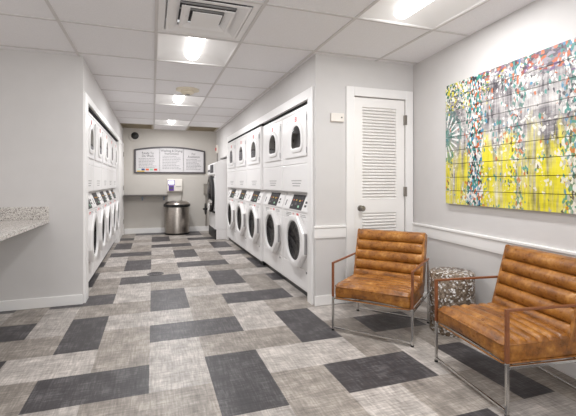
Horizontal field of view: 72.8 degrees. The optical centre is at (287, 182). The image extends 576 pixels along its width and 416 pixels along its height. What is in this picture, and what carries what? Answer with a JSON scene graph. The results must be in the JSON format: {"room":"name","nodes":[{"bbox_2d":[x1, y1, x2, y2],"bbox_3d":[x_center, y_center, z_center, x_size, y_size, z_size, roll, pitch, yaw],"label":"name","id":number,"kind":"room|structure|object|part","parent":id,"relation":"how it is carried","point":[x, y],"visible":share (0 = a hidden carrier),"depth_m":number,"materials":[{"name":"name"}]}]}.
{"room":"laundry","nodes":[
{"label":"laundry","id":0,"kind":"room"},
{"bbox_2d":[0,48,84,311],"bbox_3d":[-2.767,-0.020,3.638,1.550,2.440,0.114,0,0,-19],"label":"wall","id":1,"kind":"structure","parent":0,"point":[41,94],"depth_m":3.74,"materials":[{"name":"paint"}]},
{"bbox_2d":[0,207,48,220],"bbox_3d":[-2.887,0.295,3.537,1.258,0.120,0.022,0,0,-19],"label":"backsplash","id":2,"kind":"structure","parent":1,"relation":"attached to","point":[6,213],"depth_m":3.67,"materials":[{"name":"stone"}]},
{"bbox_2d":[0,207,48,240],"bbox_3d":[-2.514,0.718,2.461,1.258,0.965,2.300,0,0,-19],"label":"countertop","id":3,"kind":"structure","parent":1,"relation":"attached to","point":[14,221],"depth_m":3.61,"materials":[{"name":"stone"}]},
{"bbox_2d":[85,61,122,141],"bbox_3d":[-3.377,-0.020,6.318,0.950,2.440,5.350,0,0,-19],"label":"wall","id":4,"kind":"structure","parent":0,"point":[92,88],"depth_m":5.14,"materials":[{"name":"paint"}]},
{"bbox_2d":[83,92,119,302],"bbox_3d":[-2.757,0.152,5.858,0.120,2.095,4.235,0,0,-19],"label":"trim","id":5,"kind":"structure","parent":4,"relation":"attached to","point":[87,101],"depth_m":3.93,"materials":[{"name":"white paint"}]},
{"bbox_2d":[120,139,123,238],"bbox_3d":[-3.584,0.160,8.418,0.032,2.080,1.125,0,0,-19],"label":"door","id":6,"kind":"structure","parent":4,"relation":"in","point":[121,142],"depth_m":8.42,"materials":[{"name":"white paint"}]},
{"bbox_2d":[112,128,226,228],"bbox_3d":[-2.808,-0.020,9.398,3.940,2.440,0.100,0,0,-19],"label":"wall","id":7,"kind":"structure","parent":0,"point":[149,212],"depth_m":9.27,"materials":[{"name":"paint"}]},
{"bbox_2d":[128,130,141,141],"bbox_3d":[-3.547,-1.075,9.056,0.290,0.290,0.064,0,0,-19],"label":"dome camera","id":8,"kind":"object","parent":7,"relation":"attached to","point":[134,135],"visible":1,"depth_m":9.05,"materials":[{"name":"plastic"}]},
{"bbox_2d":[123,194,167,199],"bbox_3d":[-3.265,0.362,9.007,0.960,0.136,0.340,0,0,-19],"label":"wall shelf","id":9,"kind":"object","parent":7,"relation":"attached to","point":[156,195],"visible":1,"depth_m":8.86,"materials":[{"name":"laminate"}]},
{"bbox_2d":[124,226,208,233],"bbox_3d":[-2.775,1.140,9.350,2.110,0.120,0.014,0,0,-19],"label":"baseboard","id":10,"kind":"structure","parent":7,"relation":"attached to","point":[192,228],"depth_m":9.21,"materials":[{"name":"white paint"}]},
{"bbox_2d":[134,147,204,173],"bbox_3d":[-2.803,-0.525,9.329,1.625,0.640,0.035,0,0,-19],"label":"notice board","id":11,"kind":"object","parent":7,"relation":"attached to","point":[159,159],"visible":1,"depth_m":9.31,"materials":[{"name":"white paper"}]},
{"bbox_3d":[-3.288,-0.520,9.165,0.521,0.558,0.012,0,0,-19],"label":"panel","id":12,"kind":"part","parent":11,"relation":"part of","materials":[{"name":"white paper"}]},
{"bbox_3d":[-2.780,-0.524,9.340,0.537,0.566,0.012,0,0,-19],"label":"panel","id":13,"kind":"part","parent":11,"relation":"part of","materials":[{"name":"white paper"}]},
{"bbox_3d":[-2.296,-0.518,9.508,0.471,0.554,0.012,0,0,-19],"label":"panel","id":14,"kind":"part","parent":11,"relation":"part of","materials":[{"name":"white paper"}]},
{"bbox_2d":[167,179,181,191],"bbox_3d":[-2.702,0.083,9.321,0.350,0.315,0.116,0,0,-19],"label":"payment terminal","id":15,"kind":"object","parent":7,"relation":"attached to","point":[173,185],"visible":1,"depth_m":9.28,"materials":[{"name":"white plastic"}]},
{"bbox_2d":[204,184,206,193],"bbox_3d":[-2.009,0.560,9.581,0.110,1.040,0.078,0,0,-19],"label":"junction box","id":16,"kind":"object","parent":7,"relation":"attached to","point":[205,185],"visible":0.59,"depth_m":9.54,"materials":[{"name":"grey paint"}]},
{"bbox_2d":[216,57,311,161],"bbox_3d":[-0.325,-0.020,6.946,0.950,2.440,6.160,0,0,-19],"label":"wall","id":17,"kind":"structure","parent":0,"point":[299,80],"depth_m":5.28,"materials":[{"name":"paint"}]},
{"bbox_2d":[227,86,313,304],"bbox_3d":[-0.467,0.133,6.026,0.120,2.135,4.625,0,0,-19],"label":"trim","id":18,"kind":"structure","parent":17,"relation":"attached to","point":[307,96],"depth_m":3.90,"materials":[{"name":"white paint"}]},
{"bbox_2d":[0,0,534,131],"bbox_3d":[-1.468,-1.252,4.341,5.692,0.036,11.775,0,0,-19],"label":"ceiling","id":19,"kind":"structure","parent":0,"point":[117,39],"depth_m":3.47,"materials":[{"name":"tile"}]},
{"bbox_2d":[120,123,152,128],"bbox_3d":[-3.350,-1.254,8.674,0.686,0.033,0.761,0,0,-19],"label":"ceiling vent","id":20,"kind":"object","parent":19,"relation":"in","point":[138,126],"visible":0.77,"depth_m":8.72,"materials":[{"name":"beige metal"}]},
{"bbox_2d":[155,119,189,125],"bbox_3d":[-2.422,-1.295,8.164,0.686,0.110,0.761,0,0,-19],"label":"ceiling light","id":21,"kind":"object","parent":19,"relation":"attached to","point":[157,122],"visible":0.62,"depth_m":8.40,"materials":[{"name":"white plastic"}]},
{"bbox_2d":[155,94,204,105],"bbox_3d":[-1.652,-1.295,5.939,0.686,0.110,0.761,0,0,-19],"label":"ceiling light","id":22,"kind":"object","parent":19,"relation":"attached to","point":[160,98],"visible":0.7,"depth_m":6.12,"materials":[{"name":"white plastic"}]},
{"bbox_2d":[176,87,198,94],"bbox_3d":[-1.344,-1.204,5.228,0.300,0.073,0.300,0,0,-19],"label":"smoke detector","id":23,"kind":"object","parent":19,"relation":"attached to","point":[184,90],"visible":1,"depth_m":5.16,"materials":[{"name":"beige plastic"}]},
{"bbox_2d":[157,33,237,65],"bbox_3d":[-0.882,-1.295,3.713,0.686,0.110,0.761,0,0,-19],"label":"ceiling light","id":24,"kind":"object","parent":19,"relation":"attached to","point":[175,48],"visible":0.64,"depth_m":3.80,"materials":[{"name":"white paint"}]},
{"bbox_2d":[186,126,217,131],"bbox_3d":[-2.008,-1.254,9.138,0.686,0.033,0.761,0,0,-19],"label":"ceiling vent","id":25,"kind":"object","parent":19,"relation":"in","point":[209,129],"visible":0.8,"depth_m":9.21,"materials":[{"name":"beige metal"}]},
{"bbox_2d":[158,0,261,40],"bbox_3d":[-0.625,-1.304,2.971,0.686,0.152,0.761,0,0,-19],"label":"ceiling vent","id":26,"kind":"object","parent":19,"relation":"in","point":[233,18],"visible":0.99,"depth_m":2.99,"materials":[{"name":"white metal"}]},
{"bbox_3d":[-0.625,-1.240,2.971,0.213,0.024,0.236,0,0,-19],"label":"plate","id":27,"kind":"part","parent":26,"relation":"part of","materials":[{"name":"white paint"}]},
{"bbox_2d":[359,0,484,28],"bbox_3d":[0.973,-1.295,2.694,0.686,0.110,0.761,0,0,-19],"label":"ceiling light","id":28,"kind":"object","parent":19,"relation":"attached to","point":[431,14],"visible":0.95,"depth_m":2.92,"materials":[{"name":"white plastic"}]},
{"bbox_2d":[0,231,575,415],"bbox_3d":[-1.035,1.200,4.483,6.233,0.001,12.580,0,0,-19],"label":"floor","id":29,"kind":"structure","parent":0,"point":[219,332],"depth_m":2.77,"materials":[{"name":"tile"}]},
{"bbox_2d":[88,106,98,282],"bbox_3d":[-2.538,0.190,4.309,0.761,2.021,0.783,0,0,-19],"label":"dryer","id":30,"kind":"object","parent":29,"relation":"on","point":[93,224],"visible":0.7,"depth_m":4.46,"materials":[{"name":"white metal"}]},
{"bbox_3d":[-2.254,-0.042,4.408,0.011,0.293,0.761,0,0,-19],"label":"access panel","id":31,"kind":"part","parent":30,"relation":"part of","materials":[{"name":"white metal"}]},
{"bbox_3d":[-2.253,1.020,4.408,0.012,0.210,0.753,0,0,-19],"label":"service panel","id":32,"kind":"part","parent":30,"relation":"part of","materials":[{"name":"white metal"}]},
{"bbox_3d":[-2.248,-0.497,4.430,0.018,0.455,0.638,0,0,-19],"label":"dryer door","id":33,"kind":"part","parent":30,"relation":"part of","materials":[{"name":"white metal"}]},
{"bbox_2d":[88,212,98,261],"bbox_3d":[-2.219,0.625,4.420,0.085,0.561,0.753,0,0,-19],"label":"door","id":34,"kind":"structure","parent":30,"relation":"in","point":[93,224],"depth_m":4.33,"materials":[{"name":"white metal"}]},
{"bbox_2d":[88,115,105,279],"bbox_3d":[-2.795,0.190,5.051,0.761,2.021,0.783,0,0,-19],"label":"dryer","id":35,"kind":"object","parent":29,"relation":"on","point":[98,158],"visible":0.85,"depth_m":5.07,"materials":[{"name":"white metal"}]},
{"bbox_3d":[-2.445,0.227,4.866,0.086,0.187,0.168,0,0,-19],"label":"coin panel","id":36,"kind":"part","parent":35,"relation":"part of","materials":[{"name":"white metal"}]},
{"bbox_3d":[-2.568,0.227,5.224,0.086,0.187,0.558,0,0,-19],"label":"control panel","id":37,"kind":"part","parent":35,"relation":"part of","materials":[{"name":"white plastic"}]},
{"bbox_3d":[-2.511,-0.042,5.149,0.011,0.293,0.761,0,0,-19],"label":"access panel","id":38,"kind":"part","parent":35,"relation":"part of","materials":[{"name":"white metal"}]},
{"bbox_3d":[-2.510,1.020,5.150,0.012,0.210,0.753,0,0,-19],"label":"service panel","id":39,"kind":"part","parent":35,"relation":"part of","materials":[{"name":"white metal"}]},
{"bbox_3d":[-2.504,-0.497,5.172,0.018,0.455,0.638,0,0,-19],"label":"dryer door","id":40,"kind":"part","parent":35,"relation":"part of","materials":[{"name":"white metal"}]},
{"bbox_2d":[97,209,105,250],"bbox_3d":[-2.476,0.625,5.162,0.085,0.561,0.753,0,0,-19],"label":"door","id":41,"kind":"structure","parent":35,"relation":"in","point":[101,213],"depth_m":5.08,"materials":[{"name":"white metal"}]},
{"bbox_2d":[95,125,111,265],"bbox_3d":[-3.052,0.190,5.793,0.761,2.021,0.783,0,0,-19],"label":"dryer","id":42,"kind":"object","parent":29,"relation":"on","point":[104,165],"visible":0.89,"depth_m":5.83,"materials":[{"name":"white metal"}]},
{"bbox_3d":[-2.768,-0.042,5.891,0.011,0.293,0.761,0,0,-19],"label":"access panel","id":43,"kind":"part","parent":42,"relation":"part of","materials":[{"name":"white metal"}]},
{"bbox_3d":[-2.767,1.020,5.891,0.012,0.210,0.753,0,0,-19],"label":"service panel","id":44,"kind":"part","parent":42,"relation":"part of","materials":[{"name":"white metal"}]},
{"bbox_3d":[-2.761,-0.497,5.914,0.018,0.455,0.638,0,0,-19],"label":"dryer door","id":45,"kind":"part","parent":42,"relation":"part of","materials":[{"name":"white metal"}]},
{"bbox_2d":[104,205,111,241],"bbox_3d":[-2.732,0.625,5.904,0.085,0.561,0.753,0,0,-19],"label":"door","id":46,"kind":"structure","parent":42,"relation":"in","point":[108,211],"depth_m":5.83,"materials":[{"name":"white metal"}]},
{"bbox_2d":[103,132,115,254],"bbox_3d":[-3.309,0.190,6.535,0.761,2.021,0.783,0,0,-19],"label":"dryer","id":47,"kind":"object","parent":29,"relation":"on","point":[110,135],"visible":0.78,"depth_m":6.55,"materials":[{"name":"white metal"}]},
{"bbox_3d":[-3.024,-0.042,6.633,0.011,0.293,0.761,0,0,-19],"label":"access panel","id":48,"kind":"part","parent":47,"relation":"part of","materials":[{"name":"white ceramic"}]},
{"bbox_3d":[-3.024,1.020,6.633,0.012,0.210,0.753,0,0,-19],"label":"service panel","id":49,"kind":"part","parent":47,"relation":"part of","materials":[{"name":"white metal"}]},
{"bbox_3d":[-3.018,-0.497,6.656,0.018,0.455,0.638,0,0,-19],"label":"dryer door","id":50,"kind":"part","parent":47,"relation":"part of","materials":[{"name":"white metal"}]},
{"bbox_2d":[110,203,115,234],"bbox_3d":[-2.989,0.625,6.645,0.085,0.561,0.753,0,0,-19],"label":"door","id":51,"kind":"structure","parent":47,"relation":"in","point":[113,206],"depth_m":6.57,"materials":[{"name":"white metal"}]},
{"bbox_2d":[107,137,119,248],"bbox_3d":[-3.565,0.190,7.277,0.761,2.021,0.783,0,0,-19],"label":"dryer","id":52,"kind":"object","parent":29,"relation":"on","point":[114,139],"visible":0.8,"depth_m":7.28,"materials":[{"name":"white metal"}]},
{"bbox_3d":[-3.280,1.020,7.375,0.012,0.210,0.753,0,0,-19],"label":"service panel","id":53,"kind":"part","parent":52,"relation":"part of","materials":[{"name":"white metal"}]},
{"bbox_3d":[-3.281,-0.042,7.375,0.011,0.293,0.761,0,0,-19],"label":"access panel","id":54,"kind":"part","parent":52,"relation":"part of","materials":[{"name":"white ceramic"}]},
{"bbox_3d":[-3.275,-0.497,7.398,0.018,0.455,0.638,0,0,-19],"label":"dryer door","id":55,"kind":"part","parent":52,"relation":"part of","materials":[{"name":"white metal"}]},
{"bbox_2d":[114,201,119,229],"bbox_3d":[-3.246,0.625,7.387,0.085,0.561,0.753,0,0,-19],"label":"door","id":56,"kind":"structure","parent":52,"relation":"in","point":[116,202],"depth_m":7.32,"materials":[{"name":"white metal"}]},
{"bbox_2d":[147,272,163,275],"bbox_3d":[-1.733,1.197,5.114,0.210,0.007,0.210,0,0,-19],"label":"floor drain","id":57,"kind":"object","parent":29,"relation":"on","point":[150,273],"visible":1,"depth_m":5.10,"materials":[{"name":"metal"}]},
{"bbox_2d":[164,201,189,234],"bbox_3d":[-2.575,0.818,9.077,0.600,0.765,0.600,0,0,-19],"label":"trash can","id":58,"kind":"object","parent":29,"relation":"on","point":[176,212],"visible":1,"depth_m":8.85,"materials":[{"name":"silver metal"}]},
{"bbox_3d":[-2.575,0.472,9.077,0.580,0.075,0.580,0,0,-19],"label":"lid","id":59,"kind":"part","parent":58,"relation":"part of","materials":[{"name":"silver metal"}]},
{"bbox_2d":[203,159,226,239],"bbox_3d":[-1.329,0.350,8.746,1.060,1.700,0.980,0,0,-19],"label":"washer","id":60,"kind":"object","parent":29,"relation":"on","point":[217,171],"visible":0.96,"depth_m":8.22,"materials":[{"name":"white metal"}]},
{"bbox_3d":[-1.754,0.260,8.599,0.060,0.600,0.600,0,0,-19],"label":"porthole glass","id":61,"kind":"part","parent":60,"relation":"part of","materials":[{"name":"grey glass"}]},
{"bbox_3d":[-1.709,0.260,8.615,0.065,0.800,0.800,0,0,-19],"label":"porthole door","id":62,"kind":"part","parent":60,"relation":"part of","materials":[{"name":"black glass"}]},
{"bbox_3d":[-1.689,-0.275,8.617,0.034,0.230,0.950,0,0,-19],"label":"control panel","id":63,"kind":"part","parent":60,"relation":"part of","materials":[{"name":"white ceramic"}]},
{"bbox_3d":[-1.671,1.095,8.628,0.024,0.210,0.980,0,0,-19],"label":"kick plate","id":64,"kind":"part","parent":60,"relation":"part of","materials":[{"name":"black plastic"}]},
{"bbox_2d":[226,137,239,245],"bbox_3d":[-0.824,0.177,7.792,0.761,2.045,0.882,0,0,-19],"label":"dryer","id":65,"kind":"object","parent":29,"relation":"on","point":[231,148],"visible":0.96,"depth_m":7.59,"materials":[{"name":"white metal"}]},
{"bbox_2d":[226,200,235,229],"bbox_3d":[-1.142,0.625,7.678,0.085,0.561,0.859,0,0,-19],"label":"door","id":66,"kind":"structure","parent":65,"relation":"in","point":[231,204],"depth_m":7.42,"materials":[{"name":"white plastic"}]},
{"bbox_3d":[-1.109,1.020,7.693,0.012,0.210,0.852,0,0,-19],"label":"service panel","id":67,"kind":"part","parent":65,"relation":"part of","materials":[{"name":"white metal"}]},
{"bbox_3d":[-1.107,-0.497,7.647,0.018,0.455,0.688,0,0,-19],"label":"dryer door","id":68,"kind":"part","parent":65,"relation":"part of","materials":[{"name":"white metal"}]},
{"bbox_3d":[-1.109,-0.042,7.694,0.011,0.293,0.860,0,0,-19],"label":"access panel","id":69,"kind":"part","parent":65,"relation":"part of","materials":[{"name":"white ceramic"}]},
{"bbox_3d":[-1.043,0.227,7.596,0.086,0.187,0.608,0,0,-19],"label":"control panel","id":70,"kind":"part","parent":65,"relation":"part of","materials":[{"name":"white plastic"}]},
{"bbox_2d":[235,131,251,253],"bbox_3d":[-0.535,0.177,6.957,0.761,2.045,0.882,0,0,-19],"label":"dryer","id":71,"kind":"object","parent":29,"relation":"on","point":[241,141],"visible":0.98,"depth_m":6.74,"materials":[{"name":"white metal"}]},
{"bbox_2d":[235,202,246,236],"bbox_3d":[-0.853,0.625,6.843,0.085,0.561,0.859,0,0,-19],"label":"door","id":72,"kind":"structure","parent":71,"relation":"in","point":[241,207],"depth_m":6.59,"materials":[{"name":"white metal"}]},
{"bbox_3d":[-0.820,1.020,6.858,0.012,0.210,0.852,0,0,-19],"label":"service panel","id":73,"kind":"part","parent":71,"relation":"part of","materials":[{"name":"white metal"}]},
{"bbox_3d":[-0.818,-0.497,6.812,0.018,0.455,0.688,0,0,-19],"label":"dryer door","id":74,"kind":"part","parent":71,"relation":"part of","materials":[{"name":"white metal"}]},
{"bbox_3d":[-0.820,-0.042,6.858,0.011,0.293,0.860,0,0,-19],"label":"access panel","id":75,"kind":"part","parent":71,"relation":"part of","materials":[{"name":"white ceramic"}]},
{"bbox_3d":[-0.754,0.227,6.760,0.086,0.187,0.608,0,0,-19],"label":"control panel","id":76,"kind":"part","parent":71,"relation":"part of","materials":[{"name":"white plastic"}]},
{"bbox_2d":[246,124,267,264],"bbox_3d":[-0.246,0.177,6.121,0.761,2.045,0.882,0,0,-19],"label":"dryer","id":77,"kind":"object","parent":29,"relation":"on","point":[254,218],"visible":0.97,"depth_m":5.83,"materials":[{"name":"white metal"}]},
{"bbox_3d":[-0.605,0.227,6.329,0.086,0.187,0.218,0,0,-19],"label":"coin panel","id":78,"kind":"part","parent":77,"relation":"part of","materials":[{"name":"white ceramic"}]},
{"bbox_2d":[246,205,260,244],"bbox_3d":[-0.564,0.625,6.007,0.085,0.561,0.859,0,0,-19],"label":"door","id":79,"kind":"structure","parent":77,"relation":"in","point":[253,218],"depth_m":5.77,"materials":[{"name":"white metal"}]},
{"bbox_3d":[-0.530,-0.782,6.023,0.011,0.034,0.860,0,0,-19],"label":"panel","id":80,"kind":"part","parent":77,"relation":"part of","materials":[{"name":"white metal"}]},
{"bbox_3d":[-0.531,1.020,6.023,0.012,0.210,0.852,0,0,-19],"label":"service panel","id":81,"kind":"part","parent":77,"relation":"part of","materials":[{"name":"white metal"}]},
{"bbox_3d":[-0.529,-0.497,5.977,0.018,0.455,0.688,0,0,-19],"label":"dryer door","id":82,"kind":"part","parent":77,"relation":"part of","materials":[{"name":"white metal"}]},
{"bbox_3d":[-0.530,-0.042,6.023,0.011,0.293,0.860,0,0,-19],"label":"access panel","id":83,"kind":"part","parent":77,"relation":"part of","materials":[{"name":"white metal"}]},
{"bbox_3d":[-0.465,0.227,5.925,0.086,0.187,0.608,0,0,-19],"label":"control panel","id":84,"kind":"part","parent":77,"relation":"part of","materials":[{"name":"plastic"}]},
{"bbox_2d":[263,114,288,279],"bbox_3d":[0.073,0.177,5.296,0.761,2.045,0.882,0,0,-19],"label":"dryer","id":85,"kind":"object","parent":29,"relation":"on","point":[275,197],"visible":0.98,"depth_m":5.07,"materials":[{"name":"white metal"}]},
{"bbox_3d":[-0.285,0.227,5.504,0.086,0.187,0.218,0,0,-19],"label":"coin panel","id":86,"kind":"part","parent":85,"relation":"part of","materials":[{"name":"white metal"}]},
{"bbox_2d":[263,208,281,255],"bbox_3d":[-0.245,0.625,5.182,0.085,0.561,0.859,0,0,-19],"label":"door","id":87,"kind":"structure","parent":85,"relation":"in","point":[272,217],"depth_m":5.00,"materials":[{"name":"white metal"}]},
{"bbox_3d":[-0.211,-0.782,5.198,0.011,0.034,0.860,0,0,-19],"label":"panel","id":88,"kind":"part","parent":85,"relation":"part of","materials":[{"name":"white metal"}]},
{"bbox_3d":[-0.211,1.020,5.198,0.012,0.210,0.852,0,0,-19],"label":"service panel","id":89,"kind":"part","parent":85,"relation":"part of","materials":[{"name":"white metal"}]},
{"bbox_3d":[-0.211,-0.042,5.198,0.011,0.293,0.860,0,0,-19],"label":"access panel","id":90,"kind":"part","parent":85,"relation":"part of","materials":[{"name":"white metal"}]},
{"bbox_3d":[-0.209,-0.497,5.152,0.018,0.455,0.688,0,0,-19],"label":"dryer door","id":91,"kind":"part","parent":85,"relation":"part of","materials":[{"name":"white metal"}]},
{"bbox_3d":[-0.145,0.227,5.100,0.086,0.187,0.608,0,0,-19],"label":"control panel","id":92,"kind":"part","parent":85,"relation":"part of","materials":[{"name":"white plastic"}]},
{"bbox_2d":[282,102,306,295],"bbox_3d":[0.362,0.177,4.461,0.761,2.045,0.882,0,0,-19],"label":"dryer","id":93,"kind":"object","parent":29,"relation":"on","point":[294,207],"visible":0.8,"depth_m":4.28,"materials":[{"name":"white metal"}]},
{"bbox_3d":[0.004,0.227,4.669,0.086,0.187,0.218,0,0,-19],"label":"coin panel","id":94,"kind":"part","parent":93,"relation":"part of","materials":[{"name":"white metal"}]},
{"bbox_2d":[283,213,306,269],"bbox_3d":[0.044,0.625,4.347,0.085,0.561,0.859,0,0,-19],"label":"door","id":95,"kind":"structure","parent":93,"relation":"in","point":[294,224],"depth_m":4.22,"materials":[{"name":"white metal"}]},
{"bbox_3d":[0.078,-0.782,4.362,0.011,0.034,0.860,0,0,-19],"label":"panel","id":96,"kind":"part","parent":93,"relation":"part of","materials":[{"name":"white metal"}]},
{"bbox_3d":[0.078,1.020,4.362,0.012,0.210,0.852,0,0,-19],"label":"service panel","id":97,"kind":"part","parent":93,"relation":"part of","materials":[{"name":"white metal"}]},
{"bbox_3d":[0.078,-0.042,4.362,0.011,0.293,0.860,0,0,-19],"label":"access panel","id":98,"kind":"part","parent":93,"relation":"part of","materials":[{"name":"white metal"}]},
{"bbox_3d":[0.080,-0.497,4.316,0.018,0.455,0.688,0,0,-19],"label":"dryer door","id":99,"kind":"part","parent":93,"relation":"part of","materials":[{"name":"white metal"}]},
{"bbox_3d":[0.144,0.227,4.264,0.086,0.187,0.608,0,0,-19],"label":"control panel","id":100,"kind":"part","parent":93,"relation":"part of","materials":[{"name":"black plastic"}]},
{"bbox_2d":[332,229,428,347],"bbox_3d":[0.788,0.815,3.262,0.654,0.771,0.619,0,0,31],"label":"armchair","id":101,"kind":"object","parent":29,"relation":"on","point":[390,266],"visible":1,"depth_m":3.29,"materials":[{"name":"brown leather"}]},
{"bbox_3d":[0.365,1.063,3.169,0.016,0.274,0.016,0,0,31],"label":"leg","id":102,"kind":"part","parent":101,"relation":"part of","materials":[{"name":"silver metal"}]},
{"bbox_3d":[0.508,0.787,3.409,0.018,0.278,0.578,0,0,31],"label":"arm","id":103,"kind":"part","parent":101,"relation":"part of","materials":[{"name":"brown leather"}]},
{"bbox_3d":[0.645,0.652,3.589,0.021,0.445,0.205,0,0,31],"label":"panel","id":104,"kind":"part","parent":101,"relation":"part of","materials":[{"name":"beige leather"}]},
{"bbox_3d":[0.758,0.870,3.213,0.600,0.140,0.497,0,0,31],"label":"seat","id":105,"kind":"part","parent":101,"relation":"part of","materials":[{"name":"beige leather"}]},
{"bbox_3d":[0.893,0.654,3.438,0.588,0.442,0.207,0,0,31],"label":"backrest","id":106,"kind":"part","parent":101,"relation":"part of","materials":[{"name":"beige leather"}]},
{"bbox_3d":[0.905,1.063,2.845,0.016,0.274,0.016,0,0,31],"label":"leg","id":107,"kind":"part","parent":101,"relation":"part of","materials":[{"name":"silver metal"}]},
{"bbox_3d":[1.049,0.787,3.085,0.018,0.278,0.578,0,0,31],"label":"arm","id":108,"kind":"part","parent":101,"relation":"part of","materials":[{"name":"brown leather"}]},
{"bbox_3d":[1.049,0.948,3.086,0.016,0.016,0.540,0,0,31],"label":"rail","id":109,"kind":"part","parent":101,"relation":"part of","materials":[{"name":"silver metal"}]},
{"bbox_3d":[1.143,0.652,3.291,0.021,0.445,0.205,0,0,31],"label":"panel","id":110,"kind":"part","parent":101,"relation":"part of","materials":[{"name":"beige leather"}]},
{"bbox_3d":[1.192,0.930,3.324,0.016,0.540,0.016,0,0,31],"label":"leg","id":111,"kind":"part","parent":101,"relation":"part of","materials":[{"name":"silver metal"}]},
{"bbox_2d":[429,267,474,337],"bbox_3d":[1.333,0.962,3.181,0.344,0.476,0.344,0,0,-19],"label":"table","id":112,"kind":"object","parent":29,"relation":"on","point":[454,292],"visible":0.7,"depth_m":3.06,"materials":[{"name":"stone"}]},
{"bbox_2d":[434,244,575,415],"bbox_3d":[1.345,0.815,2.362,0.619,0.771,0.654,0,0,-12],"label":"armchair","id":113,"kind":"object","parent":29,"relation":"on","point":[530,317],"visible":1,"depth_m":2.25,"materials":[{"name":"brown leather"}]},
{"bbox_3d":[0.991,1.063,2.611,0.016,0.274,0.016,0,0,-12],"label":"leg","id":114,"kind":"part","parent":113,"relation":"part of","materials":[{"name":"silver metal"}]},
{"bbox_3d":[1.264,0.787,2.667,0.578,0.278,0.018,0,0,-12],"label":"arm","id":115,"kind":"part","parent":113,"relation":"part of","materials":[{"name":"brown leather"}]},
{"bbox_3d":[1.489,0.652,2.688,0.205,0.445,0.021,0,0,-12],"label":"panel","id":116,"kind":"part","parent":113,"relation":"part of","materials":[{"name":"beige leather"}]},
{"bbox_3d":[1.288,0.870,2.350,0.497,0.140,0.600,0,0,-12],"label":"seat","id":117,"kind":"part","parent":113,"relation":"part of","materials":[{"name":"beige leather"}]},
{"bbox_3d":[1.117,1.063,1.994,0.016,0.274,0.016,0,0,-12],"label":"leg","id":118,"kind":"part","parent":113,"relation":"part of","materials":[{"name":"silver metal"}]},
{"bbox_3d":[1.546,0.654,2.403,0.207,0.442,0.588,0,0,-12],"label":"backrest","id":119,"kind":"part","parent":113,"relation":"part of","materials":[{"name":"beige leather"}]},
{"bbox_3d":[1.391,0.787,2.050,0.578,0.278,0.018,0,0,-12],"label":"arm","id":120,"kind":"part","parent":113,"relation":"part of","materials":[{"name":"brown leather"}]},
{"bbox_3d":[1.392,0.948,2.050,0.540,0.016,0.016,0,0,-12],"label":"rail","id":121,"kind":"part","parent":113,"relation":"part of","materials":[{"name":"silver metal"}]},
{"bbox_3d":[1.606,0.652,2.119,0.205,0.445,0.021,0,0,-12],"label":"panel","id":122,"kind":"part","parent":113,"relation":"part of","materials":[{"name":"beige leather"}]},
{"bbox_2d":[312,54,412,304],"bbox_3d":[0.893,-0.020,4.055,1.360,2.440,0.100,0,0,-19],"label":"wall","id":123,"kind":"structure","parent":0,"point":[331,75],"depth_m":3.85,"materials":[{"name":"paint"}]},
{"bbox_2d":[314,225,346,238],"bbox_3d":[0.414,0.485,3.822,0.342,0.120,0.026,0,0,-19],"label":"trim","id":124,"kind":"structure","parent":123,"relation":"attached to","point":[329,231],"depth_m":3.82,"materials":[{"name":"white paint"}]},
{"bbox_2d":[315,294,345,305],"bbox_3d":[0.415,1.151,3.829,0.334,0.097,0.014,0,0,-19],"label":"baseboard","id":125,"kind":"structure","parent":123,"relation":"attached to","point":[321,300],"depth_m":3.80,"materials":[{"name":"white paint"}]},
{"bbox_2d":[330,113,343,121],"bbox_3d":[0.484,-0.635,3.844,0.140,0.084,0.035,0,0,-19],"label":"wall sensor","id":126,"kind":"object","parent":123,"relation":"attached to","point":[334,117],"visible":1,"depth_m":3.83,"materials":[{"name":"white plastic"}]},
{"bbox_2d":[346,86,412,302],"bbox_3d":[0.947,0.122,4.013,0.784,2.155,0.105,0,0,-19],"label":"door","id":127,"kind":"structure","parent":123,"relation":"in","point":[376,191],"depth_m":4.03,"materials":[{"name":"white paint"}]},
{"bbox_3d":[0.742,0.265,3.925,0.060,0.060,0.072,0,0,-19],"label":"knob","id":128,"kind":"part","parent":127,"relation":"part of","materials":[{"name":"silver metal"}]},
{"bbox_3d":[0.939,0.647,4.049,0.400,0.666,0.031,0,0,-19],"label":"louver panel","id":129,"kind":"part","parent":127,"relation":"part of","materials":[{"name":"white paint"}]},
{"bbox_3d":[0.939,-0.293,4.049,0.400,0.946,0.031,0,0,-19],"label":"louver panel","id":130,"kind":"part","parent":127,"relation":"part of","materials":[{"name":"white paint"}]},
{"bbox_2d":[413,0,575,362],"bbox_3d":[1.913,-0.020,1.954,0.100,2.440,4.650,0,0,-14],"label":"wall","id":131,"kind":"structure","parent":0,"point":[539,25],"depth_m":3.22,"materials":[{"name":"paint"}]},
{"bbox_2d":[412,222,575,257],"bbox_3d":[1.846,0.485,1.963,0.026,0.120,4.500,0,0,-14],"label":"trim","id":132,"kind":"structure","parent":131,"relation":"attached to","point":[478,241],"depth_m":3.19,"materials":[{"name":"white paint"}]},
{"bbox_2d":[421,291,575,378],"bbox_3d":[1.854,1.151,1.955,0.014,0.097,4.480,0,0,-14],"label":"baseboard","id":133,"kind":"structure","parent":131,"relation":"attached to","point":[569,369],"depth_m":2.44,"materials":[{"name":"white paint"}]},
{"bbox_2d":[446,37,575,213],"bbox_3d":[1.690,-0.339,2.594,0.037,1.064,2.000,0,0,-14],"label":"wall art","id":134,"kind":"object","parent":131,"relation":"attached to","point":[511,126],"visible":1,"depth_m":2.76}
]}

